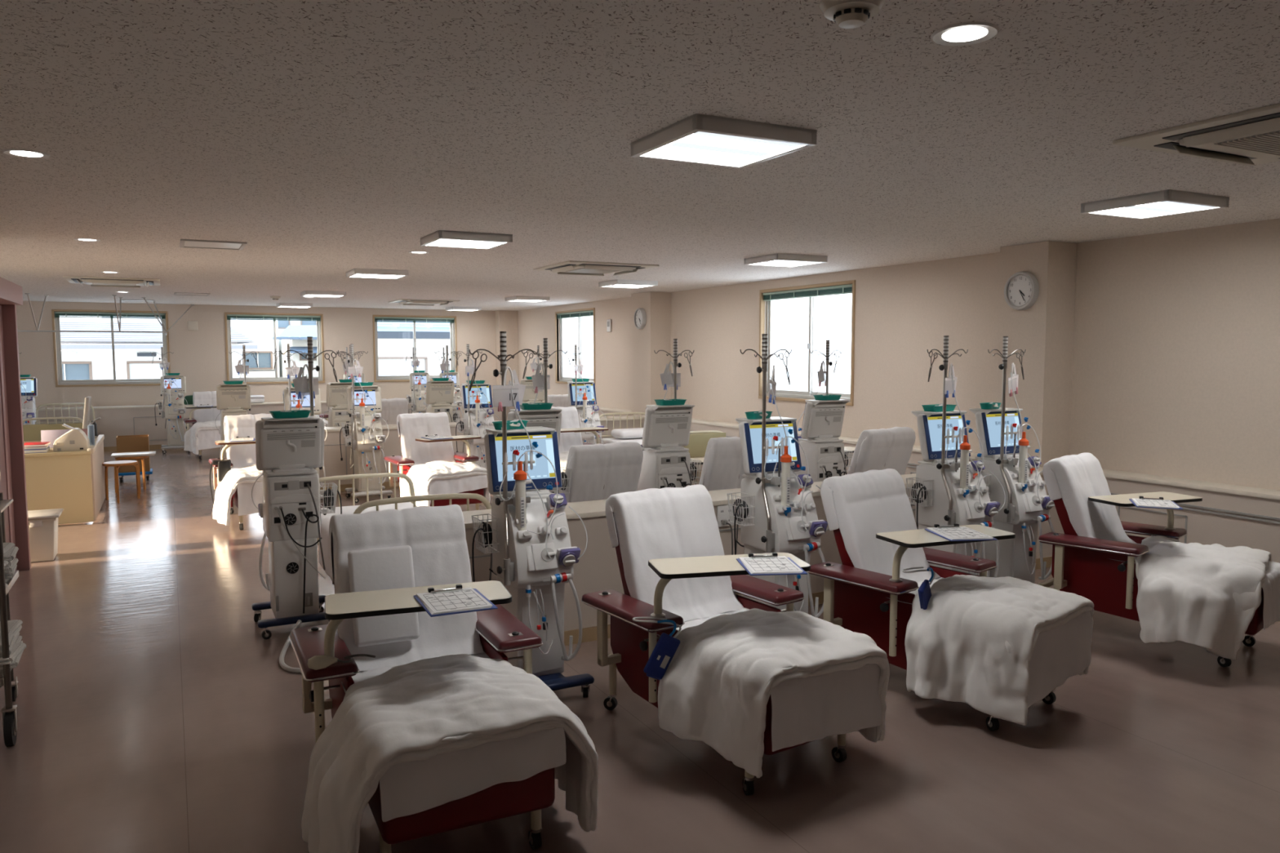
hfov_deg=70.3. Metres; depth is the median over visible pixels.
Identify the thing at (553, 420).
monitor
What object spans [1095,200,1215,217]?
diffuser
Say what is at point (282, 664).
hose
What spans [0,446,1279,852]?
floor
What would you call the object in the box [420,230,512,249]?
ceiling light
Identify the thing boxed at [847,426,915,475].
sheet
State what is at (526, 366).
forceps
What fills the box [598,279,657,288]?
ceiling light
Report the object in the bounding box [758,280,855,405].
window
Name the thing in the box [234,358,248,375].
pouch
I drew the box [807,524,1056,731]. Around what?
chair
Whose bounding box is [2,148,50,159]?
recessed light
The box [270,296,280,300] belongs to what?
smoke detector
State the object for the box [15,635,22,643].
folded towel
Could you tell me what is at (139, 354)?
vent
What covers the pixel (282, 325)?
apartment block
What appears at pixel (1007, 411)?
shelf
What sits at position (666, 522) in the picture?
sheet
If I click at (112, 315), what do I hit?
raised blind
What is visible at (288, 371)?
pouch
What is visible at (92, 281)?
air conditioner
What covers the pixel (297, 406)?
dialyzer
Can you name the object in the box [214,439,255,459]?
tray
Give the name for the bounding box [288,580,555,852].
chair
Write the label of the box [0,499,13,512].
shelf
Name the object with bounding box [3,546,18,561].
folded towel
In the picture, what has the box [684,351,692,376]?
forceps
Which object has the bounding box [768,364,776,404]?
pouch
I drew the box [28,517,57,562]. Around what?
tub
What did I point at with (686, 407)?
shelf
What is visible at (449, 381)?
shelf
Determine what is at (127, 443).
cardboard box
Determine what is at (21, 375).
tray
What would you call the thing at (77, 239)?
recessed light
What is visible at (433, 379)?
tray
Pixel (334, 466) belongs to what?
wall
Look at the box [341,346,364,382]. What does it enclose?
machine
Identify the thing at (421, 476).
duvet
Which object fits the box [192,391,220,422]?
sheet
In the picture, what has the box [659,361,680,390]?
bag
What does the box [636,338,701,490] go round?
machine
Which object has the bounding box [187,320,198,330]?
wall box
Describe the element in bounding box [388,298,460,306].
air conditioner
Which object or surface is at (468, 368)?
pouch
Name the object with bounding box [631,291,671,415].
pillar
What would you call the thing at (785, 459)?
dialyzer
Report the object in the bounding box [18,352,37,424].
machine
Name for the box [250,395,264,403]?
folded blanket
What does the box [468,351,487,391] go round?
forceps
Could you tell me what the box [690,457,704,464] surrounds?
tray
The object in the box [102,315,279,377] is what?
house
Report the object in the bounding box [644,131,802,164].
diffuser
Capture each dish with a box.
[338,379,351,382]
[492,420,528,430]
[744,411,773,419]
[979,402,1000,408]
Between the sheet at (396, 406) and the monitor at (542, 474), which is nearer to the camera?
the monitor at (542, 474)
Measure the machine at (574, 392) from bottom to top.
1.747 m
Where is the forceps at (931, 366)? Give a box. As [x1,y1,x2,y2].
[928,351,937,382]
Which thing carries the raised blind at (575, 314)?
attached to the window at (576, 327)
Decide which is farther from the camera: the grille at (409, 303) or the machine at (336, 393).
the grille at (409, 303)
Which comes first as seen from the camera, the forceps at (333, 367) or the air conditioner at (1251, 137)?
the air conditioner at (1251, 137)
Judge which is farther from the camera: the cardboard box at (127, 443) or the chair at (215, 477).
the cardboard box at (127, 443)
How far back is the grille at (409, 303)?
15.15 m
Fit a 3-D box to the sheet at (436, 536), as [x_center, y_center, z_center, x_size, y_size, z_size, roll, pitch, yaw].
[-0.922,0.611,3.572,0.532,0.550,0.393,-2,5,-26]
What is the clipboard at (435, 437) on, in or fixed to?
on the chair at (403, 464)
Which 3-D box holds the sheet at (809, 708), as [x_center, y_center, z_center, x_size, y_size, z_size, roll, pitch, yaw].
[0.471,1.002,3.701,0.586,0.293,0.827,-3,6,-34]
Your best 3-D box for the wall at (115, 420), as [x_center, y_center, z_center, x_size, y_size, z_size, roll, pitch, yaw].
[-7.972,-0.010,15.946,11.500,0.748,0.350,-3,5,-27]
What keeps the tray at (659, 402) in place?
on the machine at (666, 463)
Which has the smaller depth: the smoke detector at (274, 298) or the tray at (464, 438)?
the tray at (464, 438)
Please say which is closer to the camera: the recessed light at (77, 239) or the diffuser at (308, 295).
the recessed light at (77, 239)
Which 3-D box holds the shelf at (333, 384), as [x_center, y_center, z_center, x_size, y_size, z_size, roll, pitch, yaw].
[-3.765,-0.532,11.497,0.300,0.050,0.180,-3,5,-27]
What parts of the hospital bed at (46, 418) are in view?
foot rail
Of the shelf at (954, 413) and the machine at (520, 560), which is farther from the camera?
the shelf at (954, 413)
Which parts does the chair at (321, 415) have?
armrest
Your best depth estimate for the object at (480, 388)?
10.72 m
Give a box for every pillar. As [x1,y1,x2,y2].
[495,310,518,420]
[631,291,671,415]
[995,240,1077,466]
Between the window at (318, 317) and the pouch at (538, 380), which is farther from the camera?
the window at (318, 317)
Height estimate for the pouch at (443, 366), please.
0.208 m
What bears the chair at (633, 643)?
on the floor
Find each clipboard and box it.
[196,404,213,406]
[230,435,255,441]
[413,584,497,617]
[422,434,452,439]
[736,552,807,575]
[924,523,997,541]
[1128,496,1182,509]
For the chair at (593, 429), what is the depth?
10.12 m
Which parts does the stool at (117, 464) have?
leg, leg, seat, leg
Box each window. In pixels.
[17,293,194,386]
[224,311,324,384]
[372,315,457,382]
[555,307,595,383]
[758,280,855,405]
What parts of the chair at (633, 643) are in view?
socket knob, leg, backrest, armrest, chrome trim, panel, lock knob, arm post, leg, panel, armrest, chrome trim, socket knob, arm post, leg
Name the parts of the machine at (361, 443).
foot frame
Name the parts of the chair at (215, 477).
arm post, armrest, panel, leg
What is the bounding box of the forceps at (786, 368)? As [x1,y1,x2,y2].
[778,351,790,384]
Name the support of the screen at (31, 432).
on the floor
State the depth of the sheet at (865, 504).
4.61 m
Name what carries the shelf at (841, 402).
attached to the machine at (823, 420)
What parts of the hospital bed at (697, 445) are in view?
head rail, mattress, foot rail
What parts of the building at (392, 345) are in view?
pane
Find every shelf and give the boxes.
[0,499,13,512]
[0,640,22,688]
[5,570,18,595]
[219,383,247,386]
[261,415,319,426]
[328,382,355,386]
[348,385,377,389]
[427,380,453,383]
[461,383,489,386]
[485,426,555,437]
[510,408,561,416]
[567,381,594,384]
[646,404,694,411]
[735,416,796,425]
[804,399,849,405]
[911,410,966,417]
[968,407,1022,414]
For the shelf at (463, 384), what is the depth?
10.93 m
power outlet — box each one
[345,435,354,474]
[716,505,733,555]
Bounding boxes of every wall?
[16,301,496,407]
[35,396,502,451]
[319,415,644,492]
[462,466,1064,645]
[509,400,1279,563]
[517,218,1279,490]
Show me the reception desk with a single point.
(73, 482)
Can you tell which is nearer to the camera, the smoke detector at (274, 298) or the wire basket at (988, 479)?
the wire basket at (988, 479)
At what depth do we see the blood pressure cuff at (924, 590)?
4.11 m
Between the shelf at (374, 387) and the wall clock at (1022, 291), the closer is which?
the wall clock at (1022, 291)
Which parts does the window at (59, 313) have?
sash, rail, curtain rail, sash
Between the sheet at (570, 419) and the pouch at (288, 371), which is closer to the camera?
the pouch at (288, 371)
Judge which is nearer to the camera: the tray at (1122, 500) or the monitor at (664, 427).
the tray at (1122, 500)
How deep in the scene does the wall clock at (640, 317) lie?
12.98 m
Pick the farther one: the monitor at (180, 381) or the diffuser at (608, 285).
the monitor at (180, 381)
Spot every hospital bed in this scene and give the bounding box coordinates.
[22,403,96,438]
[316,472,491,546]
[599,412,726,457]
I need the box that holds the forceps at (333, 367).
[324,351,337,382]
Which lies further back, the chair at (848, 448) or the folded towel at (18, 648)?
the chair at (848, 448)
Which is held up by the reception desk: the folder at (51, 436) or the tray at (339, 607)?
the folder at (51, 436)
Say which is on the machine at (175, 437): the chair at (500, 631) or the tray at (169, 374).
the tray at (169, 374)
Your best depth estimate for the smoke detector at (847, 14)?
2.17 m
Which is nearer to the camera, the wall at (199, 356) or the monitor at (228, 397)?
the monitor at (228, 397)
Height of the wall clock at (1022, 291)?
0.304 m
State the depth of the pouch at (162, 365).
14.99 m
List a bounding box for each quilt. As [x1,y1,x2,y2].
[319,516,332,582]
[617,439,702,470]
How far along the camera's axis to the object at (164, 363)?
14.99 m
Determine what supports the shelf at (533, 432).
attached to the machine at (520, 560)
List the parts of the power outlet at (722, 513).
plate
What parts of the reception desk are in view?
panel, panel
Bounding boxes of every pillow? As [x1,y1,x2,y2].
[347,545,419,647]
[611,427,643,439]
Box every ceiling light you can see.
[275,302,312,307]
[300,290,346,297]
[346,267,408,279]
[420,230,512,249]
[445,306,481,311]
[505,296,549,302]
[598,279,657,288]
[630,113,817,168]
[743,253,827,266]
[1080,189,1229,219]
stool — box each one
[102,460,140,502]
[114,455,148,493]
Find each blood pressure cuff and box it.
[632,617,680,679]
[902,566,935,609]
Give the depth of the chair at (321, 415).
15.46 m
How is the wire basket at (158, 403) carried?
on the machine at (175, 437)
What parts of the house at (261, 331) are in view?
pane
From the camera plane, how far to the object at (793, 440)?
4.91 m
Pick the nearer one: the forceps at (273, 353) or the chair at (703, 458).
the chair at (703, 458)
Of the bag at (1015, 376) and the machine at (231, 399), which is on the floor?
the machine at (231, 399)
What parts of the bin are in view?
lid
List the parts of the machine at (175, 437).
foot frame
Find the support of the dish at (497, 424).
on the machine at (520, 560)
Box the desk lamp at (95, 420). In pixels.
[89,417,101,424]
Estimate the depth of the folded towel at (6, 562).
3.97 m
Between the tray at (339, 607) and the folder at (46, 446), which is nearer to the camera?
the tray at (339, 607)
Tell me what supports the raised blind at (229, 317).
attached to the window at (318, 317)
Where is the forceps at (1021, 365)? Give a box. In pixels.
[1016,351,1024,379]
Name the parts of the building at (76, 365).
pane, pane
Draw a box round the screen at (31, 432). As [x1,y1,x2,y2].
[22,422,83,440]
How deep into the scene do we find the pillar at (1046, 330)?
7.16 m
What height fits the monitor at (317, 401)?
0.295 m
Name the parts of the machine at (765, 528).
clamp knob, clamp knob, clamp knob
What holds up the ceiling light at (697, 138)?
attached to the ceiling
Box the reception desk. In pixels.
[23,434,105,524]
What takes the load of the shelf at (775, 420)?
attached to the machine at (765, 528)
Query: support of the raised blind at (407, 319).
attached to the window at (409, 318)
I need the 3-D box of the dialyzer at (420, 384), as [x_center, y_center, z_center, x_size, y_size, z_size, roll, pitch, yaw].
[-4.071,-0.663,16.836,0.084,0.404,0.061,-3,5,-27]
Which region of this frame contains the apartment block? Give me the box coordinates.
[277,318,316,340]
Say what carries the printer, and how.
on the reception desk
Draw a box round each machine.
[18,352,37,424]
[150,346,190,453]
[216,345,258,458]
[251,336,342,639]
[271,343,325,499]
[325,345,364,426]
[336,343,392,502]
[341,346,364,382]
[404,347,430,413]
[425,345,460,422]
[439,347,463,422]
[453,344,494,468]
[468,331,594,697]
[507,337,572,493]
[520,345,548,408]
[564,344,604,444]
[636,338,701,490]
[727,333,827,617]
[794,339,852,482]
[906,335,1000,577]
[968,336,1054,583]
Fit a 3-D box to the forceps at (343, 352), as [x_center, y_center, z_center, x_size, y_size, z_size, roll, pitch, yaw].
[-3.278,-0.725,9.995,0.079,0.185,0.010,-3,5,-27]
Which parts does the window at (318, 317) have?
sash, sash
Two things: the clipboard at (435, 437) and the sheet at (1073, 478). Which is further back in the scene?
the clipboard at (435, 437)
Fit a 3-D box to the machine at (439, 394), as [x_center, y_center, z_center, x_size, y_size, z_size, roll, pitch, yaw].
[-2.671,-0.218,12.257,0.534,1.747,0.492,-3,5,-27]
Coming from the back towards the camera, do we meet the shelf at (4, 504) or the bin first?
the bin
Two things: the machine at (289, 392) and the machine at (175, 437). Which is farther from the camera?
the machine at (175, 437)
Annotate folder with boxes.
[23,441,50,447]
[24,444,48,449]
[24,446,49,453]
[40,428,88,448]
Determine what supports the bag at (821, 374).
hanging from the machine at (823, 420)
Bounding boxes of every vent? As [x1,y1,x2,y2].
[121,299,155,302]
[137,352,155,356]
[173,292,210,296]
[179,239,247,250]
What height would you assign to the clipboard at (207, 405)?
0.024 m
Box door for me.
[0,276,31,571]
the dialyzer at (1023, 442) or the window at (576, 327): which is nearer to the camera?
the dialyzer at (1023, 442)
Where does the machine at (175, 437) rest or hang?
on the floor
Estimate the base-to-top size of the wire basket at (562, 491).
0.412 m
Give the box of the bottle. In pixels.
[91,420,97,435]
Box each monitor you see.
[20,377,37,396]
[82,395,91,428]
[160,376,186,394]
[216,385,250,409]
[255,418,324,471]
[284,387,321,414]
[326,383,351,406]
[346,386,382,413]
[408,373,430,389]
[425,382,454,404]
[439,373,460,388]
[461,384,493,409]
[484,431,562,494]
[507,411,561,447]
[520,380,544,401]
[567,382,596,406]
[641,406,693,448]
[738,420,800,475]
[800,401,845,439]
[916,413,969,462]
[974,410,1018,457]
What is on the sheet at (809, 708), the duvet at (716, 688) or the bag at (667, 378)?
the duvet at (716, 688)
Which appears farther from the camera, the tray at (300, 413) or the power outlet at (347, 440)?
the power outlet at (347, 440)
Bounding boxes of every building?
[59,320,257,380]
[377,320,450,375]
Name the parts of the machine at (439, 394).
panel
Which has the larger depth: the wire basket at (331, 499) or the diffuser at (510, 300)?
the diffuser at (510, 300)
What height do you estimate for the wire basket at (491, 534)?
0.412 m
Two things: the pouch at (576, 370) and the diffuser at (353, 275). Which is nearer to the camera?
the diffuser at (353, 275)
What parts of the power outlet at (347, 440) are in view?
plate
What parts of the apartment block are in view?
pane, pane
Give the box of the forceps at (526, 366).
[522,351,533,378]
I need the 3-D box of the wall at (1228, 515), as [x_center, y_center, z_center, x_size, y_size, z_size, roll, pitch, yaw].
[2.211,0.505,9.440,0.235,0.748,20.830,-3,5,-27]
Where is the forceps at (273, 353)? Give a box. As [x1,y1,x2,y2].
[273,352,280,369]
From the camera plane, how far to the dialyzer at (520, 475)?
4.21 m
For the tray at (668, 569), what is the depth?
3.65 m
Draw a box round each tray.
[20,374,31,377]
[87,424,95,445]
[111,451,155,457]
[165,373,179,375]
[185,405,217,420]
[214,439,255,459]
[223,380,243,384]
[268,409,311,418]
[324,580,511,663]
[354,382,373,386]
[415,435,481,457]
[431,377,448,381]
[466,380,484,383]
[519,402,553,409]
[571,378,589,382]
[648,552,810,617]
[654,399,686,405]
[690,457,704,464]
[813,394,841,399]
[844,446,855,453]
[875,524,1015,582]
[921,404,956,411]
[1088,491,1202,529]
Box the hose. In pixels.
[279,619,302,672]
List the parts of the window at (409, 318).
sash, sash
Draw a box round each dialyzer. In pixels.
[166,383,173,406]
[295,400,304,410]
[359,398,367,432]
[417,379,422,400]
[475,395,482,427]
[513,461,531,530]
[582,392,589,422]
[780,445,795,515]
[960,435,972,497]
[1017,431,1030,491]
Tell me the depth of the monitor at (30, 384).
14.26 m
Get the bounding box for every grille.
[92,282,136,285]
[408,302,436,304]
[566,267,622,273]
[1213,130,1279,155]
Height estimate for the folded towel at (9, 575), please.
0.026 m
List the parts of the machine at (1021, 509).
clamp knob, clamp knob, clamp knob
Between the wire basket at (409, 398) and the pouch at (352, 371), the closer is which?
the pouch at (352, 371)
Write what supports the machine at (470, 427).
on the floor
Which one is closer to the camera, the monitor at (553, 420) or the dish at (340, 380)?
the monitor at (553, 420)
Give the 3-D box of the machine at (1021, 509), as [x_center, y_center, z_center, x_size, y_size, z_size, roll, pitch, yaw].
[2.375,0.295,5.879,0.534,1.747,0.492,-3,5,-27]
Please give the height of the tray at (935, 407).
0.037 m
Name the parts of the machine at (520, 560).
clamp knob, clamp knob, clamp knob, rating plate, foot frame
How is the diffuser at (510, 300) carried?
attached to the ceiling light at (517, 299)
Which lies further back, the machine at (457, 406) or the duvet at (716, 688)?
the machine at (457, 406)
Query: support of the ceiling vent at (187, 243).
in the ceiling
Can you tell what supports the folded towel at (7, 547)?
on the folded towel at (10, 555)
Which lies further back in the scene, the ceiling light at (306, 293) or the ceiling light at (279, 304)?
the ceiling light at (279, 304)
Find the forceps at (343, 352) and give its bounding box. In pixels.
[337,351,346,368]
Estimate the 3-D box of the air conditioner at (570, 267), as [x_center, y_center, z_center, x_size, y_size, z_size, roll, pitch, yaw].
[-0.453,-1.565,9.074,0.950,0.056,0.950,-3,5,-27]
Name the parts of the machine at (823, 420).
panel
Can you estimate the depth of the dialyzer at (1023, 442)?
5.72 m
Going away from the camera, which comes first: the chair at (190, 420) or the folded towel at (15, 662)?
the folded towel at (15, 662)
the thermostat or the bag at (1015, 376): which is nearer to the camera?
the bag at (1015, 376)
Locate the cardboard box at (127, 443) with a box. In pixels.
[115,434,150,472]
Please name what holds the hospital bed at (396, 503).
on the floor
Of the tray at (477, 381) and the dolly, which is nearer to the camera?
the tray at (477, 381)
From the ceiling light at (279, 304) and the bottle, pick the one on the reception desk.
the bottle
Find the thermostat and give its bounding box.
[606,319,611,332]
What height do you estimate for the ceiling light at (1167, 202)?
0.055 m
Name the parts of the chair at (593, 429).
armrest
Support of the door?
in the wall
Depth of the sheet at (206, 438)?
13.99 m
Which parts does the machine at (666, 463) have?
panel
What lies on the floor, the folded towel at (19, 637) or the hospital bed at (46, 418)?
the hospital bed at (46, 418)
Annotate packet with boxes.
[509,422,520,426]
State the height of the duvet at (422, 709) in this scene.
0.534 m
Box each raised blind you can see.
[54,311,164,319]
[226,314,320,320]
[374,316,454,322]
[556,310,593,319]
[763,284,852,301]
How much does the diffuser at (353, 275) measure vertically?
0.040 m
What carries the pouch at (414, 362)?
hanging from the machine at (418, 406)
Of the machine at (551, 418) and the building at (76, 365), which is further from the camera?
the building at (76, 365)
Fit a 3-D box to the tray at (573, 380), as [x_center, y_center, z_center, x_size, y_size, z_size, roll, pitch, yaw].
[-0.757,-0.590,11.599,0.222,0.037,0.128,-3,5,-27]
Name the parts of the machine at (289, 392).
foot frame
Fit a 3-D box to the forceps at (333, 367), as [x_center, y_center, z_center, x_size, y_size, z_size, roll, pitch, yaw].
[-1.886,-0.363,5.550,0.074,0.186,0.010,-3,5,-27]
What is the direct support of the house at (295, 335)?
on the ground
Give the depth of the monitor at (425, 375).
17.03 m
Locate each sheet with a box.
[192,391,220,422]
[196,430,223,450]
[223,413,272,469]
[236,481,262,515]
[328,504,484,671]
[341,652,566,822]
[380,397,408,425]
[396,412,455,466]
[428,475,487,494]
[547,394,569,407]
[551,406,582,453]
[562,441,643,502]
[605,484,744,622]
[657,607,881,751]
[698,436,744,490]
[820,468,940,582]
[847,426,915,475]
[887,577,1092,707]
[1042,452,1137,543]
[1111,543,1279,631]
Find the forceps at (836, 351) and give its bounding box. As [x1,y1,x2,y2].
[833,351,841,373]
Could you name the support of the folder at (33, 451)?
on the reception desk
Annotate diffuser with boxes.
[280,306,308,307]
[304,294,342,297]
[351,273,401,278]
[429,238,504,247]
[510,299,541,301]
[607,284,648,287]
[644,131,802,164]
[757,260,819,266]
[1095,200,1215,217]
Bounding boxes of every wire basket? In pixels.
[154,400,164,425]
[319,482,342,514]
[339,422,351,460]
[406,395,413,404]
[452,410,460,422]
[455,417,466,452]
[471,513,499,582]
[558,466,572,493]
[689,458,701,484]
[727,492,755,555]
[843,449,852,475]
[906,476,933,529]
[982,473,991,499]
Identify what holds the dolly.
on the floor
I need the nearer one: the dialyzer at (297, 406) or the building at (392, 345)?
the dialyzer at (297, 406)
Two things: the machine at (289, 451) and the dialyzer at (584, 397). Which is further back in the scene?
the dialyzer at (584, 397)
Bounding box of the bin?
[27,508,63,562]
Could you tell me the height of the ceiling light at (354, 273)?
0.055 m
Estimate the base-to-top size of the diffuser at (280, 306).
0.040 m
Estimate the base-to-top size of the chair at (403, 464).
0.997 m
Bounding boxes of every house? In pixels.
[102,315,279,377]
[272,324,435,377]
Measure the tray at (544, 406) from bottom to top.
0.037 m
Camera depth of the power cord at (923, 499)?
5.67 m
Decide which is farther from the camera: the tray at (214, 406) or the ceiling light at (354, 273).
the tray at (214, 406)
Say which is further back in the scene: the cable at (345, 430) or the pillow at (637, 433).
the pillow at (637, 433)
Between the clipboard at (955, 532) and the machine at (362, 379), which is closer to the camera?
the clipboard at (955, 532)
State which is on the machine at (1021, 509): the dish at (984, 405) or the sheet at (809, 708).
the dish at (984, 405)
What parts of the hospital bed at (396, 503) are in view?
foot rail, mattress, head rail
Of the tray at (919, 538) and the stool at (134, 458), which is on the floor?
the stool at (134, 458)
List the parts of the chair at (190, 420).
armrest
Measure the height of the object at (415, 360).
1.125 m
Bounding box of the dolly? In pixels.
[118,468,152,482]
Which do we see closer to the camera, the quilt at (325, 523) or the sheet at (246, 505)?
the quilt at (325, 523)
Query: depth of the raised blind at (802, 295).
10.24 m
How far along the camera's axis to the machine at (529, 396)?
12.67 m
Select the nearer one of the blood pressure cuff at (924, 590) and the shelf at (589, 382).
the blood pressure cuff at (924, 590)
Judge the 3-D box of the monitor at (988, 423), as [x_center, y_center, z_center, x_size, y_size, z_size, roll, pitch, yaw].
[2.363,0.044,5.984,0.375,0.295,0.138,-3,5,-27]
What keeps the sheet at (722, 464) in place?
on the chair at (703, 458)
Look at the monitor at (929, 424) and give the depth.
5.67 m
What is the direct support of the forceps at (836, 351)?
hanging from the machine at (823, 420)
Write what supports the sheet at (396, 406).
on the chair
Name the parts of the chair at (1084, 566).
frame, backrest, armrest, chrome trim, panel, lock knob, arm post, panel, armrest, chrome trim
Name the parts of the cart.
post, post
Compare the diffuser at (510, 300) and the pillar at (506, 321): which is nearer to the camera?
the diffuser at (510, 300)
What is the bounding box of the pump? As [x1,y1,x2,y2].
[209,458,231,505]
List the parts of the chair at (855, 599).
socket knob, backrest, chrome trim, armrest, panel, lock knob, arm post, panel, armrest, chrome trim, socket knob, arm post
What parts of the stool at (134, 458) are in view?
leg, seat, leg, leg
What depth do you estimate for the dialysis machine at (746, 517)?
5.06 m
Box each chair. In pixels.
[182,405,217,459]
[208,439,255,529]
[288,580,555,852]
[319,413,328,421]
[382,422,484,510]
[560,426,608,444]
[581,515,846,795]
[690,457,739,476]
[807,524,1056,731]
[844,446,885,464]
[1037,491,1263,666]
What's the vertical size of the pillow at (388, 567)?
0.341 m
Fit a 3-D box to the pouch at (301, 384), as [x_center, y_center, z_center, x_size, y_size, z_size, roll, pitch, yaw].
[-2.021,-0.272,5.491,0.161,0.208,0.016,-5,7,-44]
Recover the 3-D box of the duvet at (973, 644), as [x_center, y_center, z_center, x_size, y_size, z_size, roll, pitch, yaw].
[1.649,0.977,4.158,0.857,0.487,0.589,-4,6,-40]
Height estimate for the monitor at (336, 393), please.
0.295 m
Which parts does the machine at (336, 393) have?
panel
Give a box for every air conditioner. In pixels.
[62,275,159,287]
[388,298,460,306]
[533,260,658,275]
[1112,102,1279,165]
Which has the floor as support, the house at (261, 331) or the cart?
the cart
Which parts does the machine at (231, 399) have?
panel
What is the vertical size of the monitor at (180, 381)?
0.295 m
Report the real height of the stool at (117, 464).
0.434 m
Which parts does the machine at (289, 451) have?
foot frame, panel, clamp knob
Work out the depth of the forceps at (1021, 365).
5.79 m
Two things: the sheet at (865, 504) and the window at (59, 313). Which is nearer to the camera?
the sheet at (865, 504)
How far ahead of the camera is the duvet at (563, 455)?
9.55 m
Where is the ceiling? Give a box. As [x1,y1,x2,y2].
[0,0,1279,311]
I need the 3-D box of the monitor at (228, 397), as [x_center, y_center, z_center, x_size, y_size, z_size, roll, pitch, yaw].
[-4.897,-0.351,10.957,0.375,0.295,0.138,-3,5,-27]
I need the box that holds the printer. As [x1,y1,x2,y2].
[53,423,89,451]
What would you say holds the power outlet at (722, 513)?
attached to the wall at (597, 570)
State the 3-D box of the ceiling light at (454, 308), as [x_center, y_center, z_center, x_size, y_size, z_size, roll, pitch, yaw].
[-3.340,-2.224,17.181,0.540,0.055,0.520,-3,5,-27]
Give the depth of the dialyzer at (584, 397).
11.32 m
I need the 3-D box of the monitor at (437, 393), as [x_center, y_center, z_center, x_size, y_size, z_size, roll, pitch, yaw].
[-2.660,-0.449,12.112,0.375,0.295,0.138,-3,5,-27]
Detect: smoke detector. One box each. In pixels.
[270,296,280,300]
[818,0,884,28]
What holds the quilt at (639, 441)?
on the hospital bed at (697, 445)
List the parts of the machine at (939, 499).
clamp knob, clamp knob, clamp knob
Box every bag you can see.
[183,395,192,404]
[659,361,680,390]
[817,360,826,386]
[944,363,957,397]
[1008,362,1018,396]
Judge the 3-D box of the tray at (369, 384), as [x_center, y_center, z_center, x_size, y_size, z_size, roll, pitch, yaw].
[-3.140,-0.481,10.312,0.222,0.037,0.128,-3,5,-30]
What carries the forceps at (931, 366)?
hanging from the machine at (939, 499)
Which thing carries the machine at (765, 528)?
on the floor
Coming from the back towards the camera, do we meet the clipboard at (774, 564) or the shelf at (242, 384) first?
the shelf at (242, 384)
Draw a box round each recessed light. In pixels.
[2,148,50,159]
[74,238,100,241]
[101,271,119,273]
[408,251,429,253]
[931,22,999,45]
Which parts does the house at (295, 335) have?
pane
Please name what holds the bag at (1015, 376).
hanging from the machine at (1021, 509)
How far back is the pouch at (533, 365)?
12.88 m
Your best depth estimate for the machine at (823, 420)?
7.12 m
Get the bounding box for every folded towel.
[0,619,22,632]
[0,630,13,650]
[0,635,17,657]
[0,642,26,665]
[0,650,23,670]
[3,542,15,555]
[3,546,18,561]
[4,554,16,567]
[4,558,18,573]
[4,560,8,567]
[4,564,17,578]
[12,625,22,635]
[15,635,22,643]
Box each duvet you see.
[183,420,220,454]
[212,464,262,525]
[301,653,598,852]
[320,417,328,426]
[399,460,490,506]
[559,450,568,492]
[657,608,889,777]
[904,574,1093,725]
[1134,535,1271,659]
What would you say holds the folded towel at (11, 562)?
on the folded towel at (7, 570)
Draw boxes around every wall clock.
[633,307,646,328]
[1004,271,1039,310]
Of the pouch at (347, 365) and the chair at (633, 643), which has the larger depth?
the pouch at (347, 365)
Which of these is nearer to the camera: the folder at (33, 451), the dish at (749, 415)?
the dish at (749, 415)
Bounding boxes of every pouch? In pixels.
[159,357,169,369]
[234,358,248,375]
[284,359,299,378]
[292,364,318,399]
[342,358,354,374]
[347,359,363,377]
[411,356,419,367]
[440,357,449,373]
[465,358,476,376]
[492,366,525,411]
[529,357,541,372]
[531,362,550,393]
[573,357,583,374]
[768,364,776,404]
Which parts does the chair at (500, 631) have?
socket knob, arm post, armrest, chrome trim, lock knob, nurse call button, panel, leg, panel, armrest, chrome trim, lock knob, socket knob, arm post, leg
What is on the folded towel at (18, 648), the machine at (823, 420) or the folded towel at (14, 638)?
the folded towel at (14, 638)
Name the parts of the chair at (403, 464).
chrome trim, armrest, arm post, panel, armrest, chrome trim, leg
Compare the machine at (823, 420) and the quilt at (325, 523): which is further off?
the machine at (823, 420)
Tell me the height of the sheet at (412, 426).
0.547 m
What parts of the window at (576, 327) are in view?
sash, pane, sash, pane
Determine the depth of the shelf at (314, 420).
5.25 m
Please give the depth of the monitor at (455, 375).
17.34 m
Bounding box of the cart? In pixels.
[0,492,22,746]
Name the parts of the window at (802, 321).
pane, sash, sash, pane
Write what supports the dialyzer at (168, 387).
attached to the machine at (175, 437)

